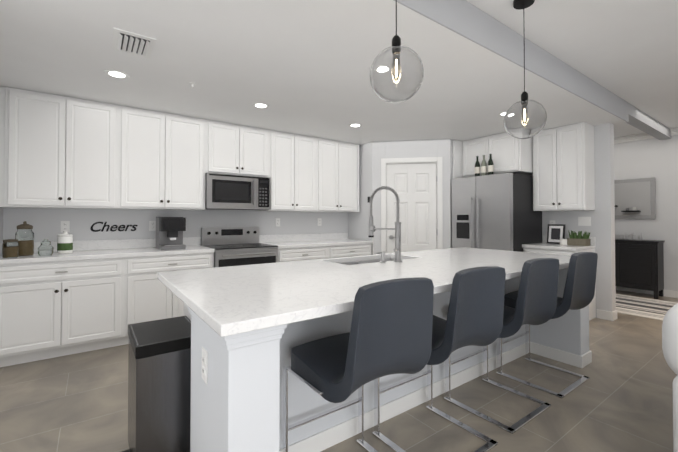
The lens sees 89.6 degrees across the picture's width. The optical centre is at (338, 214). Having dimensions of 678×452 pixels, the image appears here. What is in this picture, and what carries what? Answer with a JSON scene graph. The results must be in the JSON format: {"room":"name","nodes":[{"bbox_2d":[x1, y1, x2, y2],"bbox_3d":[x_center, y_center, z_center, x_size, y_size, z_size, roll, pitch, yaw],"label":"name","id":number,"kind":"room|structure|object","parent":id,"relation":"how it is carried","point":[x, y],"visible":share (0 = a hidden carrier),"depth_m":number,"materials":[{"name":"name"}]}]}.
{"room":"kitchen","nodes":[
{"label":"kitchen","id":0,"kind":"room"},
{"bbox_2d":[0,207,2,254],"bbox_3d":[-0.914,-0.086,-0.025,0.120,2.680,8.320,1,-1,-36],"label":"wall","id":1,"kind":"structure","parent":0,"point":[1,225],"depth_m":3.22,"materials":[{"name":"paint"}]},
{"bbox_2d":[3,208,347,244],"bbox_3d":[-1.532,0.094,4.582,4.310,2.440,0.120,1,-1,-36],"label":"wall","id":2,"kind":"structure","parent":0,"point":[45,223],"depth_m":3.98,"materials":[{"name":"paint"}]},
{"bbox_2d":[0,87,75,208],"bbox_3d":[-2.909,-0.601,3.305,0.523,1.076,0.352,1,-1,-36],"label":"upper cabinet","id":3,"kind":"object","parent":2,"relation":"attached to","point":[57,151],"depth_m":3.17,"materials":[{"name":"white wood"}]},
{"bbox_2d":[61,221,69,231],"bbox_3d":[-2.849,0.131,3.552,0.072,0.118,0.009,1,-1,-36],"label":"electrical outlet","id":4,"kind":"object","parent":2,"relation":"attached to","point":[65,225],"visible":1,"depth_m":3.55,"materials":[{"name":"white plastic"}]},
{"bbox_2d":[72,98,119,208],"bbox_3d":[-2.582,-0.598,3.541,0.475,1.076,0.352,1,-1,-36],"label":"upper cabinet","id":5,"kind":"object","parent":2,"relation":"attached to","point":[96,129],"depth_m":3.43,"materials":[{"name":"white wood"}]},
{"bbox_2d":[91,222,136,231],"bbox_3d":[-2.496,0.138,3.803,0.438,0.109,0.010,1,-1,-36],"label":"sign","id":6,"kind":"object","parent":2,"relation":"attached to","point":[105,225],"visible":1,"depth_m":3.78,"materials":[{"name":"black plastic"}]},
{"bbox_2d":[120,106,171,209],"bbox_3d":[-2.192,-0.594,3.822,0.486,1.076,0.352,1,-1,-36],"label":"upper cabinet","id":7,"kind":"object","parent":2,"relation":"attached to","point":[145,135],"depth_m":3.69,"materials":[{"name":"white wood"}]},
{"bbox_2d":[149,221,155,230],"bbox_3d":[-2.196,0.137,4.023,0.072,0.118,0.009,1,-1,-36],"label":"electrical outlet","id":8,"kind":"object","parent":2,"relation":"attached to","point":[152,225],"visible":0.98,"depth_m":4.02,"materials":[{"name":"white plastic"}]},
{"bbox_2d":[172,114,207,209],"bbox_3d":[-1.876,-0.591,4.050,0.486,1.076,0.352,1,-1,-36],"label":"upper cabinet","id":9,"kind":"object","parent":2,"relation":"attached to","point":[189,134],"depth_m":3.95,"materials":[{"name":"white wood"}]},
{"bbox_2d":[208,120,243,174],"bbox_3d":[-1.496,-0.808,4.327,0.451,0.636,0.352,1,-1,-36],"label":"upper cabinet","id":10,"kind":"object","parent":2,"relation":"attached to","point":[225,140],"depth_m":4.19,"materials":[{"name":"white wood"}]},
{"bbox_2d":[205,173,270,209],"bbox_3d":[-1.324,-0.272,4.386,0.800,0.424,0.445,1,-1,-36],"label":"microwave","id":11,"kind":"object","parent":10,"relation":"attached to","point":[231,192],"visible":1,"depth_m":4.22,"materials":[{"name":"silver metal"}]},
{"bbox_2d":[244,126,271,178],"bbox_3d":[-1.207,-0.805,4.536,0.452,0.636,0.352,1,-1,-36],"label":"upper cabinet","id":12,"kind":"object","parent":2,"relation":"attached to","point":[257,141],"depth_m":4.43,"materials":[{"name":"white wood"}]},
{"bbox_2d":[275,218,279,225],"bbox_3d":[-0.890,0.119,4.965,0.072,0.118,0.009,1,-1,-36],"label":"electrical outlet","id":13,"kind":"object","parent":2,"relation":"attached to","point":[277,221],"visible":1,"depth_m":4.96,"materials":[{"name":"white plastic"}]},
{"bbox_2d":[259,130,299,210],"bbox_3d":[-0.852,-0.581,4.788,0.422,1.076,0.352,1,-1,-36],"label":"upper cabinet","id":14,"kind":"object","parent":2,"relation":"attached to","point":[285,181],"depth_m":4.67,"materials":[{"name":"white wood"}]},
{"bbox_2d":[300,135,319,210],"bbox_3d":[-0.588,-0.579,4.979,0.422,1.076,0.352,1,-1,-36],"label":"upper cabinet","id":15,"kind":"object","parent":2,"relation":"attached to","point":[309,146],"depth_m":4.89,"materials":[{"name":"white wood"}]},
{"bbox_2d":[318,218,321,225],"bbox_3d":[-0.306,0.125,5.386,0.072,0.118,0.009,1,-1,-36],"label":"electrical outlet","id":16,"kind":"object","parent":2,"relation":"attached to","point":[319,221],"visible":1,"depth_m":5.39,"materials":[{"name":"white plastic"}]},
{"bbox_2d":[320,138,343,210],"bbox_3d":[-0.244,-0.576,5.227,0.426,1.076,0.352,1,-1,-36],"label":"upper cabinet","id":17,"kind":"object","parent":2,"relation":"attached to","point":[331,151],"depth_m":5.12,"materials":[{"name":"white wood"}]},
{"bbox_2d":[332,142,358,211],"bbox_3d":[0.036,-0.573,5.429,0.456,1.076,0.352,1,-1,-36],"label":"upper cabinet","id":18,"kind":"object","parent":2,"relation":"attached to","point":[351,151],"depth_m":5.33,"materials":[{"name":"white wood"}]},
{"bbox_2d":[0,0,625,144],"bbox_3d":[0.115,-1.255,3.795,6.040,0.238,3.353,1,-1,-36],"label":"ceiling","id":19,"kind":"structure","parent":0,"point":[300,67],"depth_m":2.68,"materials":[{"name":"paint"}]},
{"bbox_2d":[104,70,128,78],"bbox_3d":[-1.825,-1.146,2.809,0.176,0.006,0.176,1,-1,-36],"label":"recessed light","id":20,"kind":"object","parent":19,"relation":"in","point":[116,74],"visible":1,"depth_m":2.80,"materials":[{"name":"white plastic"}]},
{"bbox_2d":[111,28,155,57],"bbox_3d":[-1.397,-1.145,2.317,0.235,0.022,0.320,1,-1,-36],"label":"ceiling vent","id":21,"kind":"object","parent":19,"relation":"in","point":[132,43],"visible":1,"depth_m":2.29,"materials":[{"name":"white plastic"}]},
{"bbox_2d":[252,103,268,108],"bbox_3d":[-0.819,-1.136,3.584,0.176,0.006,0.176,1,-1,-36],"label":"recessed light","id":22,"kind":"object","parent":19,"relation":"in","point":[261,105],"visible":1,"depth_m":3.57,"materials":[{"name":"white plastic"}]},
{"bbox_2d":[348,124,361,127],"bbox_3d":[0.208,-1.126,4.349,0.176,0.006,0.176,1,-1,-36],"label":"recessed light","id":23,"kind":"object","parent":19,"relation":"in","point":[355,125],"visible":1,"depth_m":4.33,"materials":[{"name":"white plastic"}]},
{"bbox_2d":[0,290,677,451],"bbox_3d":[2.477,1.326,2.452,9.200,0.080,9.200,1,-1,-36],"label":"floor","id":24,"kind":"structure","parent":0,"point":[620,399],"depth_m":2.28,"materials":[{"name":"tile"}]},
{"bbox_2d":[0,261,71,366],"bbox_3d":[-2.828,0.859,3.171,0.521,0.874,0.632,1,-1,-36],"label":"base cabinet","id":25,"kind":"object","parent":24,"relation":"on","point":[54,309],"depth_m":2.95,"materials":[{"name":"white wood"}]},
{"bbox_2d":[68,257,127,354],"bbox_3d":[-2.483,0.862,3.420,0.521,0.874,0.632,1,-1,-36],"label":"base cabinet","id":26,"kind":"object","parent":24,"relation":"on","point":[99,286],"depth_m":3.21,"materials":[{"name":"white wood"}]},
{"bbox_2d":[124,254,179,344],"bbox_3d":[-2.079,0.866,3.711,0.475,0.874,0.632,1,-1,-36],"label":"base cabinet","id":27,"kind":"object","parent":24,"relation":"on","point":[149,299],"depth_m":3.45,"materials":[{"name":"white wood"}]},
{"bbox_2d":[122,316,190,451],"bbox_3d":[-0.955,0.947,1.819,0.346,0.661,0.428,1,-1,-36],"label":"trash can","id":28,"kind":"object","parent":24,"relation":"on","point":[159,383],"visible":0.73,"depth_m":1.66,"materials":[{"name":"metal"}]},
{"bbox_2d":[180,252,213,315],"bbox_3d":[-1.772,0.869,3.933,0.475,0.874,0.632,1,-1,-36],"label":"base cabinet","id":29,"kind":"object","parent":24,"relation":"on","point":[197,260],"depth_m":3.71,"materials":[{"name":"white wood"}]},
{"bbox_2d":[201,227,277,267],"bbox_3d":[-1.237,0.740,4.259,0.760,1.140,0.712,1,-1,-36],"label":"range","id":30,"kind":"object","parent":24,"relation":"on","point":[235,246],"visible":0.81,"depth_m":4.22,"materials":[{"name":"metal"}]},
{"bbox_2d":[278,247,307,261],"bbox_3d":[-0.777,0.878,4.651,0.435,0.874,0.632,1,-1,-36],"label":"base cabinet","id":31,"kind":"object","parent":24,"relation":"on","point":[286,254],"depth_m":4.40,"materials":[{"name":"white wood"}]},
{"bbox_2d":[308,246,331,259],"bbox_3d":[-0.502,0.881,4.849,0.435,0.874,0.632,1,-1,-36],"label":"base cabinet","id":32,"kind":"object","parent":24,"relation":"on","point":[321,252],"depth_m":4.65,"materials":[{"name":"white wood"}]},
{"bbox_2d":[332,244,355,262],"bbox_3d":[-0.144,0.884,5.107,0.448,0.874,0.632,1,-1,-36],"label":"base cabinet","id":33,"kind":"object","parent":24,"relation":"on","point":[339,250],"depth_m":4.88,"materials":[{"name":"white wood"}]},
{"bbox_2d":[283,277,433,451],"bbox_3d":[0.084,0.773,1.573,0.510,1.003,0.558,1,-1,-36],"label":"stool","id":34,"kind":"object","parent":24,"relation":"on","point":[390,333],"visible":1,"depth_m":1.43,"materials":[{"name":"grey leather"}]},
{"bbox_2d":[356,244,370,261],"bbox_3d":[0.142,0.887,5.313,0.448,0.874,0.632,1,-1,-36],"label":"base cabinet","id":35,"kind":"object","parent":24,"relation":"on","point":[361,249],"depth_m":5.10,"materials":[{"name":"white wood"}]},
{"bbox_2d":[0,233,372,264],"bbox_3d":[-1.357,0.362,4.236,4.146,0.144,0.637,1,-1,-36],"label":"countertop","id":36,"kind":"structure","parent":35,"relation":"on","point":[98,249],"depth_m":3.75,"materials":[{"name":"stone"}]},
{"bbox_2d":[2,239,18,257],"bbox_3d":[-2.856,0.297,2.971,0.104,0.160,0.104,1,-1,-36],"label":"jar","id":37,"kind":"object","parent":36,"relation":"on","point":[10,248],"visible":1,"depth_m":2.93,"materials":[{"name":"clear glass"}]},
{"bbox_2d":[15,221,33,255],"bbox_3d":[-2.899,0.221,3.151,0.130,0.315,0.130,1,-1,-36],"label":"jar","id":38,"kind":"object","parent":36,"relation":"on","point":[24,234],"visible":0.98,"depth_m":3.11,"materials":[{"name":"clear glass"}]},
{"bbox_2d":[38,239,53,255],"bbox_3d":[-2.687,0.303,3.130,0.110,0.152,0.110,1,-1,-36],"label":"jar","id":39,"kind":"object","parent":36,"relation":"on","point":[45,248],"visible":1,"depth_m":3.10,"materials":[{"name":"clear glass"}]},
{"bbox_2d":[57,231,72,253],"bbox_3d":[-2.681,0.272,3.344,0.121,0.220,0.121,1,-1,-36],"label":"jar","id":40,"kind":"object","parent":36,"relation":"on","point":[65,242],"visible":1,"depth_m":3.30,"materials":[{"name":"ceramic"}]},
{"bbox_2d":[156,217,185,249],"bbox_3d":[-1.921,0.211,3.893,0.245,0.356,0.401,1,-1,-36],"label":"coffee machine","id":41,"kind":"object","parent":36,"relation":"on","point":[169,233],"visible":1,"depth_m":3.77,"materials":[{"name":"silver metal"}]},
{"bbox_2d":[183,270,591,451],"bbox_3d":[0.560,0.851,2.552,3.200,0.874,1.236,1,-1,-36],"label":"kitchen island","id":42,"kind":"object","parent":24,"relation":"on","point":[237,383],"depth_m":1.76,"materials":[{"name":"paint"}]},
{"bbox_2d":[157,247,570,337],"bbox_3d":[0.545,0.392,2.562,3.220,0.040,1.320,1,-1,-36],"label":"island countertop","id":43,"kind":"structure","parent":42,"relation":"on","point":[232,301],"depth_m":1.84,"materials":[{"name":"white stone"}]},
{"bbox_2d":[339,258,394,264],"bbox_3d":[0.281,0.520,2.876,0.812,0.204,0.392,1,-1,-36],"label":"sink","id":44,"kind":"object","parent":43,"relation":"in","point":[361,260],"depth_m":3.05,"materials":[{"name":"metal"}]},
{"bbox_2d":[377,251,385,262],"bbox_3d":[0.324,0.329,2.630,0.048,0.087,0.085,1,-1,-36],"label":"soap dispenser","id":45,"kind":"object","parent":43,"relation":"on","point":[382,252],"depth_m":2.60,"materials":[{"name":"metal"}]},
{"bbox_2d":[368,186,401,261],"bbox_3d":[0.383,0.073,2.713,0.154,0.601,0.313,1,-1,-36],"label":"faucet","id":46,"kind":"object","parent":43,"relation":"on","point":[397,250],"depth_m":2.68,"materials":[{"name":"metal"}]},
{"bbox_2d":[372,266,505,451],"bbox_3d":[0.562,0.778,1.918,0.510,1.003,0.558,1,-1,-36],"label":"stool","id":47,"kind":"object","parent":24,"relation":"on","point":[475,310],"visible":0.73,"depth_m":1.78,"materials":[{"name":"grey leather"}]},
{"bbox_2d":[451,173,541,251],"bbox_3d":[2.249,0.396,4.926,0.927,1.845,0.880,1,-1,-36],"label":"fridge","id":48,"kind":"object","parent":24,"relation":"on","point":[494,212],"visible":0.56,"depth_m":4.60,"materials":[{"name":"silver metal"}]},
{"bbox_2d":[475,156,479,175],"bbox_3d":[1.978,-0.679,4.880,0.075,0.301,0.074,1,-1,-36],"label":"wine bottle","id":49,"kind":"object","parent":48,"relation":"on","point":[477,168],"visible":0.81,"depth_m":4.85,"materials":[{"name":"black glass"}]},
{"bbox_2d":[481,155,486,175],"bbox_3d":[2.036,-0.680,4.799,0.075,0.301,0.074,1,-1,-36],"label":"wine bottle","id":50,"kind":"object","parent":48,"relation":"on","point":[483,167],"visible":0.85,"depth_m":4.77,"materials":[{"name":"clear glass"}]},
{"bbox_2d":[488,154,493,174],"bbox_3d":[2.095,-0.681,4.718,0.075,0.301,0.074,1,-1,-36],"label":"wine bottle","id":51,"kind":"object","parent":48,"relation":"on","point":[490,167],"visible":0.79,"depth_m":4.69,"materials":[{"name":"black glass"}]},
{"bbox_2d":[444,258,558,433],"bbox_3d":[1.097,0.783,2.304,0.510,1.003,0.558,1,-1,-36],"label":"stool","id":52,"kind":"object","parent":24,"relation":"on","point":[536,302],"visible":0.65,"depth_m":2.17,"materials":[{"name":"grey leather"}]},
{"bbox_2d":[496,252,597,397],"bbox_3d":[1.641,0.788,2.696,0.510,1.003,0.558,1,-1,-36],"label":"stool","id":53,"kind":"object","parent":24,"relation":"on","point":[579,291],"visible":0.81,"depth_m":2.58,"materials":[{"name":"grey leather"}]},
{"bbox_2d":[523,248,595,320],"bbox_3d":[2.821,0.875,4.395,0.633,0.874,0.610,1,-1,-36],"label":"base cabinet","id":54,"kind":"object","parent":24,"relation":"on","point":[592,309],"visible":0.1,"depth_m":4.25,"materials":[{"name":"white wood"}]},
{"bbox_2d":[522,235,595,250],"bbox_3d":[2.828,0.364,4.407,0.615,0.144,0.620,1,-1,-36],"label":"countertop","id":55,"kind":"structure","parent":54,"relation":"on","point":[544,245],"depth_m":4.31,"materials":[{"name":"stone"}]},
{"bbox_2d":[547,224,564,243],"bbox_3d":[2.922,0.268,4.600,0.054,0.260,0.210,1,-1,-36],"label":"picture frame","id":56,"kind":"object","parent":55,"relation":"on","point":[555,233],"visible":0.9,"depth_m":4.59,"materials":[{"name":"black plastic"}]},
{"bbox_2d":[560,239,566,244],"bbox_3d":[2.900,0.358,4.409,0.080,0.075,0.080,1,-1,-36],"label":"candle","id":57,"kind":"object","parent":55,"relation":"on","point":[563,241],"visible":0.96,"depth_m":4.38,"materials":[{"name":"wax"}]},
{"bbox_2d":[567,230,590,245],"bbox_3d":[3.045,0.302,4.327,0.160,0.186,0.226,1,-1,-36],"label":"planter","id":58,"kind":"object","parent":55,"relation":"on","point":[579,239],"visible":1,"depth_m":4.29,"materials":[{"name":"brown wood"}]},
{"bbox_2d":[615,239,664,298],"bbox_3d":[4.769,0.881,5.844,0.381,0.900,1.120,1,-1,-36],"label":"sideboard","id":59,"kind":"object","parent":24,"relation":"on","point":[639,264],"visible":0.44,"depth_m":5.48,"materials":[{"name":"black wood"}]},
{"bbox_2d":[615,233,641,239],"bbox_3d":[4.831,0.371,5.834,0.024,0.119,0.534,1,-1,-36],"label":"thankful letters","id":60,"kind":"object","parent":59,"relation":"on","point":[631,235],"visible":0.56,"depth_m":5.72},
{"bbox_2d":[616,294,676,319],"bbox_3d":[4.036,1.320,5.291,1.350,0.007,1.920,1,-1,-36],"label":"rug","id":61,"kind":"object","parent":24,"relation":"on","point":[644,307],"depth_m":4.85,"materials":[{"name":"white fabric"}]},
{"bbox_2d":[662,303,677,451],"bbox_3d":[2.650,0.787,1.758,2.340,0.980,1.060,1,-1,-36],"label":"sofa","id":62,"kind":"object","parent":24,"relation":"on","point":[670,336],"visible":1,"depth_m":1.50,"materials":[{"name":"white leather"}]},
{"bbox_2d":[348,139,452,259],"bbox_3d":[1.263,0.108,5.646,1.712,2.440,1.424,1,-1,-36],"label":"wall","id":63,"kind":"structure","parent":0,"point":[416,176],"depth_m":5.16,"materials":[{"name":"paint"}]},
{"bbox_2d":[394,0,627,121],"bbox_3d":[1.100,-1.273,2.430,6.040,0.239,0.010,1,-1,-36],"label":"beam","id":64,"kind":"structure","parent":0,"point":[470,21],"depth_m":2.57,"materials":[{"name":"paint"}]},
{"bbox_2d":[466,0,677,137],"bbox_3d":[2.576,-1.444,2.437,8.700,0.100,8.500,1,-1,-36],"label":"ceiling","id":65,"kind":"structure","parent":0,"point":[626,50],"depth_m":2.73,"materials":[{"name":"paint"}]},
{"bbox_2d":[370,0,423,102],"bbox_3d":[0.264,-0.962,1.576,0.246,0.888,0.246,1,-1,-36],"label":"pendant light","id":66,"kind":"object","parent":65,"relation":"hanging from","point":[397,72],"visible":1,"depth_m":1.49,"materials":[{"name":"clear glass"}]},
{"bbox_2d":[504,0,546,138],"bbox_3d":[1.202,-0.943,2.216,0.246,0.908,0.246,1,-1,-36],"label":"pendant light","id":67,"kind":"object","parent":65,"relation":"hanging from","point":[525,118],"visible":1,"depth_m":2.14,"materials":[{"name":"clear glass"}]},
{"bbox_2d":[626,103,670,139],"bbox_3d":[4.395,-1.291,4.888,2.178,0.138,0.140,1,-1,-36],"label":"header beam","id":68,"kind":"structure","parent":65,"relation":"attached to","point":[642,121],"depth_m":4.77,"materials":[{"name":"paint"}]},
{"bbox_2d":[532,123,616,320],"bbox_3d":[2.473,0.107,5.552,0.166,2.440,3.233,1,-1,-36],"label":"wall column","id":69,"kind":"structure","parent":0,"point":[601,228],"depth_m":4.28,"materials":[{"name":"paint"}]},
{"bbox_2d":[460,137,487,177],"bbox_3d":[2.265,-0.839,5.197,0.622,0.551,0.488,1,-1,-36],"label":"upper cabinet","id":70,"kind":"object","parent":69,"relation":"attached to","point":[469,149],"depth_m":5.10,"materials":[{"name":"white wood"}]},
{"bbox_2d":[484,132,531,174],"bbox_3d":[2.495,-0.843,4.879,0.622,0.551,0.488,1,-1,-36],"label":"upper cabinet","id":71,"kind":"object","parent":69,"relation":"attached to","point":[510,154],"depth_m":4.66,"materials":[{"name":"white wood"}]},
{"bbox_2d":[532,128,555,210],"bbox_3d":[2.867,-0.584,4.607,0.332,1.076,0.353,1,-1,-36],"label":"upper cabinet","id":72,"kind":"object","parent":69,"relation":"attached to","point":[541,142],"depth_m":4.55,"materials":[{"name":"white wood"}]},
{"bbox_2d":[552,122,594,209],"bbox_3d":[3.018,-0.587,4.398,0.332,1.076,0.352,1,-1,-36],"label":"upper cabinet","id":73,"kind":"object","parent":69,"relation":"attached to","point":[557,163],"depth_m":4.28,"materials":[{"name":"white wood"}]},
{"bbox_2d":[578,217,590,225],"bbox_3d":[3.185,0.092,4.434,0.010,0.118,0.140,1,-1,-36],"label":"light switch","id":74,"kind":"object","parent":69,"relation":"attached to","point":[584,221],"visible":1,"depth_m":4.43,"materials":[{"name":"white plastic"}]},
{"bbox_2d":[614,128,677,297],"bbox_3d":[6.248,-0.031,4.204,0.195,2.680,6.800,1,-1,-36],"label":"wall","id":75,"kind":"structure","parent":0,"point":[641,155],"depth_m":5.59,"materials":[{"name":"paint"}]},
{"bbox_2d":[614,177,655,218],"bbox_3d":[4.899,-0.257,6.008,0.032,0.680,1.000,1,-1,-36],"label":"mirror","id":76,"kind":"object","parent":75,"relation":"attached to","point":[635,198],"visible":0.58,"depth_m":5.80,"materials":[{"name":"clear glass"}]}
]}

